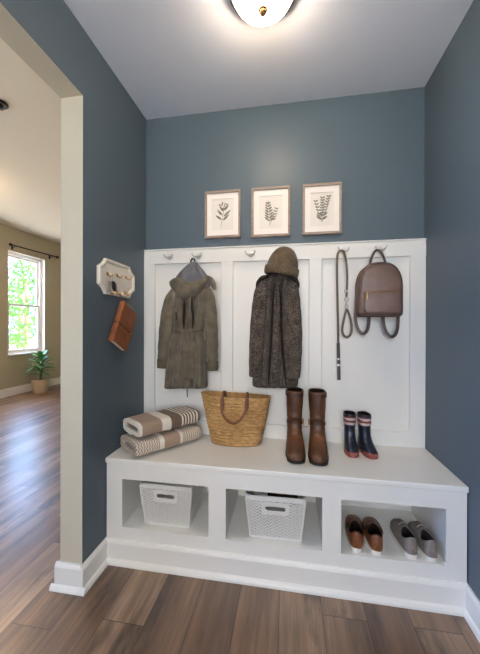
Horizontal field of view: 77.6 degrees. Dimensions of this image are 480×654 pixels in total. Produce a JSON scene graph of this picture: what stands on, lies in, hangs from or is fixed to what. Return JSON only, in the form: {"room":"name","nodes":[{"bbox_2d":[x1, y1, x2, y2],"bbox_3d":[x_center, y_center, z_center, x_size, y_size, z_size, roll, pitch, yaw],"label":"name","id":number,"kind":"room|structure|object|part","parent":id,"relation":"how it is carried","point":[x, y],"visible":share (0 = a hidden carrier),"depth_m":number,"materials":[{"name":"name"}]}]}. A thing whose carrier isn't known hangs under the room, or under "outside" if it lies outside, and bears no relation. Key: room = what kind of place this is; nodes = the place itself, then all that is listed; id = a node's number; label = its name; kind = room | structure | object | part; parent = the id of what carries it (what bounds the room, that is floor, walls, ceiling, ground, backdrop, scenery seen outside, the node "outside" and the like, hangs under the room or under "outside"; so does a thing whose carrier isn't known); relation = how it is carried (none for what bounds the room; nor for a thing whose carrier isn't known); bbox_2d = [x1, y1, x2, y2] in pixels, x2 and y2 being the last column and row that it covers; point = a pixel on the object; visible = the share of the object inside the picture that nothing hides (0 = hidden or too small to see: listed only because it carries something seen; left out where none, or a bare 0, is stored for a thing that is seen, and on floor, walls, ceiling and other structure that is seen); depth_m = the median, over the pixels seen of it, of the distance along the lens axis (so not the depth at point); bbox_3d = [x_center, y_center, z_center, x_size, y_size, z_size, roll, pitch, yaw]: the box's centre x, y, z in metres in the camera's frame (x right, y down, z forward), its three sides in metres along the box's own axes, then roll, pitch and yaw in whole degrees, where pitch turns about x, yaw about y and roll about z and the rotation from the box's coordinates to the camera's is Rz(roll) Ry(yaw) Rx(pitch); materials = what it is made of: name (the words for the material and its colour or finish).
{"room":"mudroom","nodes":[
{"label":"mudroom","id":0,"kind":"room"},
{"bbox_2d":[0,38,60,244],"bbox_3d":[-2.408,-1.654,2.398,3.730,0.060,7.290,0,0,9],"label":"ceiling","id":1,"kind":"structure","parent":0,"point":[30,128],"depth_m":2.75,"materials":[{"name":"beige paint"}]},
{"bbox_2d":[0,99,8,110],"bbox_3d":[-1.738,-1.598,2.161,0.104,0.044,0.103,0,0,9],"label":"ceiling fixture","id":2,"kind":"object","parent":1,"relation":"attached to","point":[3,105],"visible":1,"depth_m":2.16,"materials":[{"name":"black metal"}]},
{"bbox_2d":[0,223,60,389],"bbox_3d":[-4.178,-0.249,2.692,0.150,2.760,7.290,0,0,9],"label":"wall","id":3,"kind":"structure","parent":0,"point":[11,375],"depth_m":5.25,"materials":[{"name":"paint"}]},
{"bbox_2d":[8,250,44,355],"bbox_3d":[-3.741,-0.391,5.199,0.165,1.722,0.740,0,0,9],"label":"window","id":4,"kind":"structure","parent":3,"relation":"in","point":[39,305],"depth_m":5.50,"materials":[{"name":"white paint"}]},
{"bbox_3d":[-3.796,-0.775,5.208,0.028,0.853,0.640,0,0,9],"label":"sash","id":5,"kind":"part","parent":4,"relation":"part of","materials":[{"name":"white paint"}]},
{"bbox_3d":[-3.769,0.013,5.205,0.028,0.813,0.640,0,0,9],"label":"sash","id":6,"kind":"part","parent":4,"relation":"part of","materials":[{"name":"white paint"}]},
{"bbox_3d":[-3.704,0.457,5.194,0.085,0.023,0.740,0,0,9],"label":"sill","id":7,"kind":"part","parent":4,"relation":"part of","materials":[{"name":"white paint"}]},
{"bbox_2d":[0,377,60,398],"bbox_3d":[-4.100,1.062,2.681,0.016,0.138,7.050,0,0,9],"label":"baseboard","id":8,"kind":"structure","parent":3,"relation":"attached to","point":[12,391],"depth_m":5.04,"materials":[{"name":"white paint"}]},
{"bbox_2d":[9,243,58,258],"bbox_3d":[-3.627,-1.321,5.291,0.084,0.104,1.032,0,0,9],"label":"curtain rod","id":9,"kind":"object","parent":3,"relation":"attached to","point":[10,244],"visible":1,"depth_m":5.14,"materials":[{"name":"black metal"}]},
{"bbox_3d":[-3.609,-1.338,5.288,0.022,0.044,0.960,0,0,9],"label":"rod","id":10,"kind":"part","parent":9,"relation":"part of","materials":[{"name":"black metal"}]},
{"bbox_2d":[31,378,48,393],"bbox_3d":[-3.438,1.010,5.141,0.268,0.234,0.268,0,0,9],"label":"pot","id":11,"kind":"object","parent":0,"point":[39,385],"depth_m":5.05,"materials":[{"name":"beige ceramic"}]},
{"bbox_2d":[0,0,145,563],"bbox_3d":[-0.605,-0.238,2.102,0.107,2.760,7.050,0,0,9],"label":"wall","id":12,"kind":"structure","parent":0,"point":[103,130],"depth_m":1.34,"materials":[{"name":"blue paint"}]},
{"bbox_2d":[49,536,107,596],"bbox_3d":[-0.389,1.085,3.438,0.139,0.110,4.347,0,0,9],"label":"baseboard","id":13,"kind":"structure","parent":12,"relation":"attached to","point":[65,573],"depth_m":1.30,"materials":[{"name":"white paint"}]},
{"bbox_2d":[97,258,134,297],"bbox_3d":[-0.623,-0.246,1.546,0.038,0.174,0.322,0,0,9],"label":"key rack","id":14,"kind":"object","parent":12,"relation":"attached to","point":[122,275],"visible":0.94,"depth_m":1.53,"materials":[{"name":"white wood"}]},
{"bbox_2d":[108,276,116,291],"bbox_3d":[-0.624,-0.208,1.462,0.015,0.081,0.058,0,0,14],"label":"bunch","id":15,"kind":"object","parent":14,"relation":"hanging from","point":[112,283],"visible":1,"depth_m":1.46,"materials":[{"name":"silver metal"}]},
{"bbox_2d":[108,293,136,351],"bbox_3d":[-0.614,-0.022,1.570,0.040,0.304,0.234,0,0,9],"label":"notebook","id":16,"kind":"object","parent":14,"relation":"hanging from","point":[120,334],"visible":1,"depth_m":1.55,"materials":[{"name":"brown leather"}]},
{"bbox_2d":[0,384,479,653],"bbox_3d":[-1.557,1.164,2.261,5.472,0.050,7.290,0,0,9],"label":"floor","id":17,"kind":"structure","parent":0,"point":[125,610],"depth_m":1.21,"materials":[{"name":"brown wood"}]},
{"bbox_2d":[20,350,56,393],"bbox_3d":[-3.418,0.759,5.139,0.499,0.736,0.559,0,0,9],"label":"potted palm","id":18,"kind":"object","parent":17,"relation":"on","point":[39,385],"visible":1,"depth_m":5.09,"materials":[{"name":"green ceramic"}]},
{"bbox_2d":[105,434,468,616],"bbox_3d":[0.160,0.893,1.512,1.598,0.505,0.414,0,0,9],"label":"storage bench","id":19,"kind":"object","parent":17,"relation":"on","point":[408,484],"visible":0.83,"depth_m":1.35,"materials":[{"name":"white paint"}]},
{"bbox_2d":[120,423,200,455],"bbox_3d":[-0.423,0.595,1.618,0.372,0.085,0.210,0,0,-43],"label":"towel","id":20,"kind":"object","parent":19,"relation":"on","point":[137,446],"visible":0.77,"depth_m":1.53,"materials":[{"name":"beige fabric"}]},
{"bbox_2d":[123,406,199,436],"bbox_3d":[-0.419,0.507,1.624,0.358,0.083,0.201,0,0,-44],"label":"towel","id":21,"kind":"object","parent":20,"relation":"on","point":[144,424],"visible":1,"depth_m":1.55,"materials":[{"name":"beige fabric"}]},
{"bbox_2d":[139,481,204,527],"bbox_3d":[-0.340,0.869,1.577,0.272,0.209,0.278,0,0,9],"label":"storage basket","id":22,"kind":"object","parent":19,"relation":"on","point":[175,510],"visible":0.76,"depth_m":1.46,"materials":[{"name":"white plastic"}]},
{"bbox_3d":[-0.480,0.871,1.475,0.036,0.197,0.010,0,0,-36],"label":"corner post","id":23,"kind":"part","parent":22,"relation":"part of","materials":[{"name":"white plastic"}]},
{"bbox_3d":[-0.239,0.872,1.436,0.010,0.197,0.036,0,0,-35],"label":"corner post","id":24,"kind":"part","parent":22,"relation":"part of","materials":[{"name":"white plastic"}]},
{"bbox_2d":[201,390,270,446],"bbox_3d":[-0.027,0.491,1.661,0.398,0.292,0.169,0,0,9],"label":"tote","id":25,"kind":"object","parent":19,"relation":"on","point":[235,419],"visible":1,"depth_m":1.60,"materials":[{"name":"wicker"}]},
{"bbox_3d":[-0.029,0.431,1.605,0.148,0.172,0.055,0,0,9],"label":"handle","id":26,"kind":"part","parent":25,"relation":"part of","materials":[{"name":"leather"}]},
{"bbox_2d":[245,490,306,541],"bbox_3d":[0.179,0.872,1.486,0.278,0.206,0.278,0,0,8],"label":"storage basket","id":27,"kind":"object","parent":19,"relation":"on","point":[266,519],"visible":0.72,"depth_m":1.36,"materials":[{"name":"white plastic"}]},
{"bbox_3d":[0.037,0.874,1.381,0.036,0.194,0.010,0,0,-37],"label":"corner post","id":28,"kind":"part","parent":27,"relation":"part of","materials":[{"name":"white plastic"}]},
{"bbox_2d":[267,492,297,506],"bbox_3d":[0.217,0.825,1.502,0.159,0.132,0.174,0,0,9],"label":"cloth bundle","id":29,"kind":"object","parent":27,"relation":"in","point":[269,494],"visible":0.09,"depth_m":1.43,"materials":[{"name":"black fabric"}]},
{"bbox_3d":[0.284,0.875,1.346,0.010,0.194,0.036,0,0,-37],"label":"corner post","id":30,"kind":"part","parent":27,"relation":"part of","materials":[{"name":"white plastic"}]},
{"bbox_3d":[0.192,0.880,1.706,1.482,0.430,0.014,0,0,9],"label":"panel","id":31,"kind":"part","parent":19,"relation":"part of","materials":[{"name":"white paint"}]},
{"bbox_3d":[0.127,1.133,1.316,1.594,0.024,0.016,0,0,9],"label":"shoe moulding","id":32,"kind":"part","parent":19,"relation":"part of","materials":[{"name":"white paint"}]},
{"bbox_3d":[0.162,0.652,1.522,1.598,0.024,0.394,0,0,9],"label":"seat","id":33,"kind":"part","parent":19,"relation":"part of","materials":[{"name":"white paint"}]},
{"bbox_3d":[0.133,0.905,1.347,1.594,0.480,0.020,0,0,9],"label":"frame","id":34,"kind":"part","parent":19,"relation":"part of","materials":[{"name":"white paint"}]},
{"bbox_3d":[0.130,1.089,1.331,1.594,0.112,0.014,0,0,9],"label":"board","id":35,"kind":"part","parent":19,"relation":"part of","materials":[{"name":"white paint"}]},
{"bbox_2d":[285,387,305,463],"bbox_3d":[0.280,0.486,1.519,0.099,0.309,0.273,0,0,7],"label":"boot","id":36,"kind":"object","parent":19,"relation":"on","point":[295,453],"visible":1,"depth_m":1.52,"materials":[{"name":"brown leather"}]},
{"bbox_2d":[308,388,328,465],"bbox_3d":[0.390,0.486,1.498,0.099,0.309,0.273,0,0,12],"label":"boot","id":37,"kind":"object","parent":19,"relation":"on","point":[318,455],"visible":1,"depth_m":1.50,"materials":[{"name":"brown leather"}]},
{"bbox_2d":[343,410,358,457],"bbox_3d":[0.571,0.546,1.541,0.070,0.190,0.167,0,0,11],"label":"boot","id":38,"kind":"object","parent":19,"relation":"on","point":[351,450],"visible":1,"depth_m":1.54,"materials":[{"name":"blue rubber"}]},
{"bbox_2d":[344,514,363,553],"bbox_3d":[0.534,0.931,1.391,0.087,0.090,0.219,0,0,16],"label":"shoe","id":39,"kind":"object","parent":19,"relation":"on","point":[353,525],"visible":1,"depth_m":1.34,"materials":[{"name":"brown leather"}]},
{"bbox_2d":[357,411,377,458],"bbox_3d":[0.650,0.546,1.527,0.070,0.190,0.167,0,0,0],"label":"boot","id":40,"kind":"object","parent":19,"relation":"on","point":[366,446],"visible":1,"depth_m":1.52,"materials":[{"name":"blue rubber"}]},
{"bbox_2d":[362,516,383,556],"bbox_3d":[0.611,0.931,1.374,0.087,0.090,0.219,0,0,15],"label":"shoe","id":41,"kind":"object","parent":19,"relation":"on","point":[373,532],"visible":0.95,"depth_m":1.32,"materials":[{"name":"brown leather"}]},
{"bbox_2d":[390,518,417,559],"bbox_3d":[0.744,0.932,1.357,0.087,0.090,0.219,0,0,11],"label":"shoe","id":42,"kind":"object","parent":19,"relation":"on","point":[402,534],"visible":1,"depth_m":1.32,"materials":[{"name":"grey fabric"}]},
{"bbox_2d":[408,521,437,562],"bbox_3d":[0.819,0.932,1.340,0.087,0.090,0.219,0,0,11],"label":"shoe","id":43,"kind":"object","parent":19,"relation":"on","point":[426,543],"visible":0.95,"depth_m":1.28,"materials":[{"name":"grey fabric"}]},
{"bbox_2d":[64,0,473,119],"bbox_3d":[-0.060,-1.323,0.136,1.702,0.060,3.350,0,0,9],"label":"ceiling","id":44,"kind":"structure","parent":0,"point":[172,58],"depth_m":1.39,"materials":[{"name":"white paint"}]},
{"bbox_2d":[230,0,294,26],"bbox_3d":[0.086,-1.229,1.118,0.264,0.130,0.264,0,0,9],"label":"ceiling light","id":45,"kind":"object","parent":44,"relation":"attached to","point":[260,13],"visible":1,"depth_m":1.13,"materials":[{"name":"white glass"}]},
{"bbox_2d":[146,87,424,249],"bbox_3d":[0.268,-0.100,1.781,1.722,2.490,0.100,0,0,9],"label":"wall","id":46,"kind":"structure","parent":0,"point":[372,144],"depth_m":1.72,"materials":[{"name":"blue paint"}]},
{"bbox_2d":[205,189,240,238],"bbox_3d":[-0.103,-0.670,1.779,0.217,0.281,0.021,0,0,9],"label":"picture frame","id":47,"kind":"object","parent":46,"relation":"attached to","point":[222,207],"visible":1,"depth_m":1.78,"materials":[{"name":"white paper"}]},
{"bbox_2d":[212,198,232,230],"bbox_3d":[-0.102,-0.670,1.784,0.138,0.194,0.006,0,0,9],"label":"print","id":48,"kind":"object","parent":47,"relation":"attached to","point":[222,208],"depth_m":1.78,"materials":[{"name":"beige paper"}]},
{"bbox_2d":[244,250,254,256],"bbox_3d":[0.059,-0.421,1.714,0.065,0.039,0.048,0,0,9],"label":"coat hook","id":49,"kind":"object","parent":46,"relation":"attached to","point":[250,254],"visible":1,"depth_m":1.71,"materials":[{"name":"white metal"}]},
{"bbox_2d":[251,185,289,237],"bbox_3d":[0.178,-0.666,1.732,0.224,0.287,0.021,0,0,9],"label":"picture frame","id":50,"kind":"object","parent":46,"relation":"attached to","point":[270,206],"visible":1,"depth_m":1.73,"materials":[{"name":"white paper"}]},
{"bbox_2d":[259,195,281,228],"bbox_3d":[0.179,-0.666,1.737,0.142,0.198,0.005,0,0,9],"label":"print","id":51,"kind":"object","parent":50,"relation":"attached to","point":[270,206],"depth_m":1.74,"materials":[{"name":"beige paper"}]},
{"bbox_2d":[144,240,425,447],"bbox_3d":[0.198,0.097,1.729,1.608,1.125,0.026,0,0,9],"label":"wall panel","id":52,"kind":"object","parent":46,"relation":"attached to","point":[382,376],"depth_m":1.68,"materials":[{"name":"white paint"}]},
{"bbox_2d":[163,253,172,259],"bbox_3d":[-0.426,-0.422,1.794,0.065,0.039,0.048,0,0,9],"label":"coat hook","id":53,"kind":"object","parent":52,"relation":"attached to","point":[170,256],"visible":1,"depth_m":1.79,"materials":[{"name":"white metal"}]},
{"bbox_2d":[191,252,201,258],"bbox_3d":[-0.251,-0.422,1.765,0.065,0.039,0.048,0,0,9],"label":"coat hook","id":54,"kind":"object","parent":52,"relation":"attached to","point":[198,255],"visible":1,"depth_m":1.76,"materials":[{"name":"white metal"}]},
{"bbox_2d":[157,258,217,396],"bbox_3d":[-0.301,-0.001,1.725,0.365,0.799,0.125,0,0,12],"label":"hooded jacket","id":55,"kind":"object","parent":54,"relation":"hanging from","point":[189,307],"visible":1,"depth_m":1.69,"materials":[{"name":"green fabric"}]},
{"bbox_2d":[169,277,207,298],"bbox_3d":[-0.299,-0.226,1.711,0.243,0.133,0.092,0,0,11],"label":"hood","id":56,"kind":"object","parent":55,"relation":"attached to","point":[181,287],"depth_m":1.68,"materials":[{"name":"brown fabric"}]},
{"bbox_2d":[144,238,426,250],"bbox_3d":[0.199,-0.469,1.725,1.602,0.008,0.032,0,0,9],"label":"trim","id":57,"kind":"structure","parent":46,"relation":"attached to","point":[417,238],"depth_m":1.70,"materials":[{"name":"white paint"}]},
{"bbox_2d":[302,182,341,235],"bbox_3d":[0.462,-0.666,1.686,0.214,0.287,0.021,0,0,9],"label":"picture frame","id":58,"kind":"object","parent":46,"relation":"attached to","point":[322,202],"visible":1,"depth_m":1.69,"materials":[{"name":"white paper"}]},
{"bbox_2d":[310,192,333,225],"bbox_3d":[0.463,-0.665,1.690,0.136,0.198,0.006,0,0,9],"label":"print","id":59,"kind":"object","parent":58,"relation":"attached to","point":[321,203],"depth_m":1.69,"materials":[{"name":"beige paper"}]},
{"bbox_2d":[338,247,349,253],"bbox_3d":[0.564,-0.419,1.630,0.065,0.039,0.048,0,0,9],"label":"coat hook","id":60,"kind":"object","parent":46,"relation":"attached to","point":[339,248],"visible":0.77,"depth_m":1.62,"materials":[{"name":"white metal"}]},
{"bbox_2d":[336,249,352,379],"bbox_3d":[0.568,-0.065,1.624,0.090,0.712,0.029,0,0,9],"label":"leash","id":61,"kind":"object","parent":60,"relation":"hanging from","point":[340,250],"visible":1,"depth_m":1.63,"materials":[{"name":"brown leather"}]},
{"bbox_2d":[375,245,387,251],"bbox_3d":[0.751,-0.419,1.599,0.065,0.039,0.048,0,0,9],"label":"coat hook","id":62,"kind":"object","parent":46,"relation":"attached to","point":[376,247],"visible":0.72,"depth_m":1.59,"materials":[{"name":"white metal"}]},
{"bbox_2d":[354,249,402,337],"bbox_3d":[0.718,-0.178,1.550,0.231,0.474,0.129,0,0,9],"label":"backpack","id":63,"kind":"object","parent":62,"relation":"hanging from","point":[379,285],"visible":1,"depth_m":1.51,"materials":[{"name":"brown leather"}]},
{"bbox_3d":[0.725,-0.371,1.577,0.088,0.086,0.022,0,0,9],"label":"handle","id":64,"kind":"part","parent":63,"relation":"part of","materials":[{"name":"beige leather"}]},
{"bbox_2d":[424,0,479,600],"bbox_3d":[0.781,-0.095,-0.027,0.120,2.490,3.300,0,0,9],"label":"wall","id":65,"kind":"structure","parent":0,"point":[452,91],"depth_m":1.29,"materials":[{"name":"blue paint"}]},
{"bbox_2d":[464,610,479,642],"bbox_3d":[0.664,1.139,-0.208,0.014,0.022,2.900,0,0,9],"label":"trim","id":66,"kind":"structure","parent":65,"relation":"attached to","point":[474,628],"depth_m":1.14,"materials":[{"name":"white paint"}]},
{"bbox_2d":[465,583,479,630],"bbox_3d":[0.678,1.095,-0.211,0.016,0.110,2.900,0,0,9],"label":"baseboard","id":67,"kind":"structure","parent":65,"relation":"attached to","point":[472,603],"depth_m":1.15,"materials":[{"name":"white paint"}]},
{"label":"outside","id":68,"kind":"structure","parent":0,"visible":0},
{"bbox_2d":[9,336,35,349],"bbox_3d":[-4.713,1.670,7.623,70.000,0.100,70.000,0,0,9],"label":"ground","id":69,"kind":"structure","parent":68,"point":[32,339],"depth_m":29.57,"materials":[{"name":"white"}]},
{"bbox_2d":[8,258,35,349],"bbox_3d":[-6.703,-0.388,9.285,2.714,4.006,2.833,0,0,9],"label":"tree","id":70,"kind":"object","parent":69,"relation":"on","point":[15,340],"visible":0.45,"depth_m":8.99,"materials":[{"name":"green plant"}]},
{"bbox_3d":[0.238,-0.420,1.684,0.065,0.039,0.048,0,0,9],"label":"coat hook","id":71,"kind":"object","parent":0,"visible":0},
{"bbox_2d":[249,273,301,387],"bbox_3d":[0.197,0.017,1.654,0.291,0.647,0.108,0,0,9],"label":"coat","id":72,"kind":"object","parent":71,"relation":"hanging from","point":[275,341],"visible":0.88,"depth_m":1.62,"materials":[{"name":"fabric"}]},
{"bbox_2d":[264,246,298,277],"bbox_3d":[0.225,-0.348,1.620,0.182,0.174,0.158,0,0,35],"label":"knit beanie","id":73,"kind":"object","parent":71,"relation":"hanging from","point":[283,260],"visible":0.96,"depth_m":1.57,"materials":[{"name":"brown fabric"}]},
{"bbox_3d":[0.238,-0.370,1.618,0.172,0.128,0.134,11,2,9],"label":"crown","id":74,"kind":"part","parent":73,"relation":"part of","materials":[{"name":"brown fabric"}]}
]}

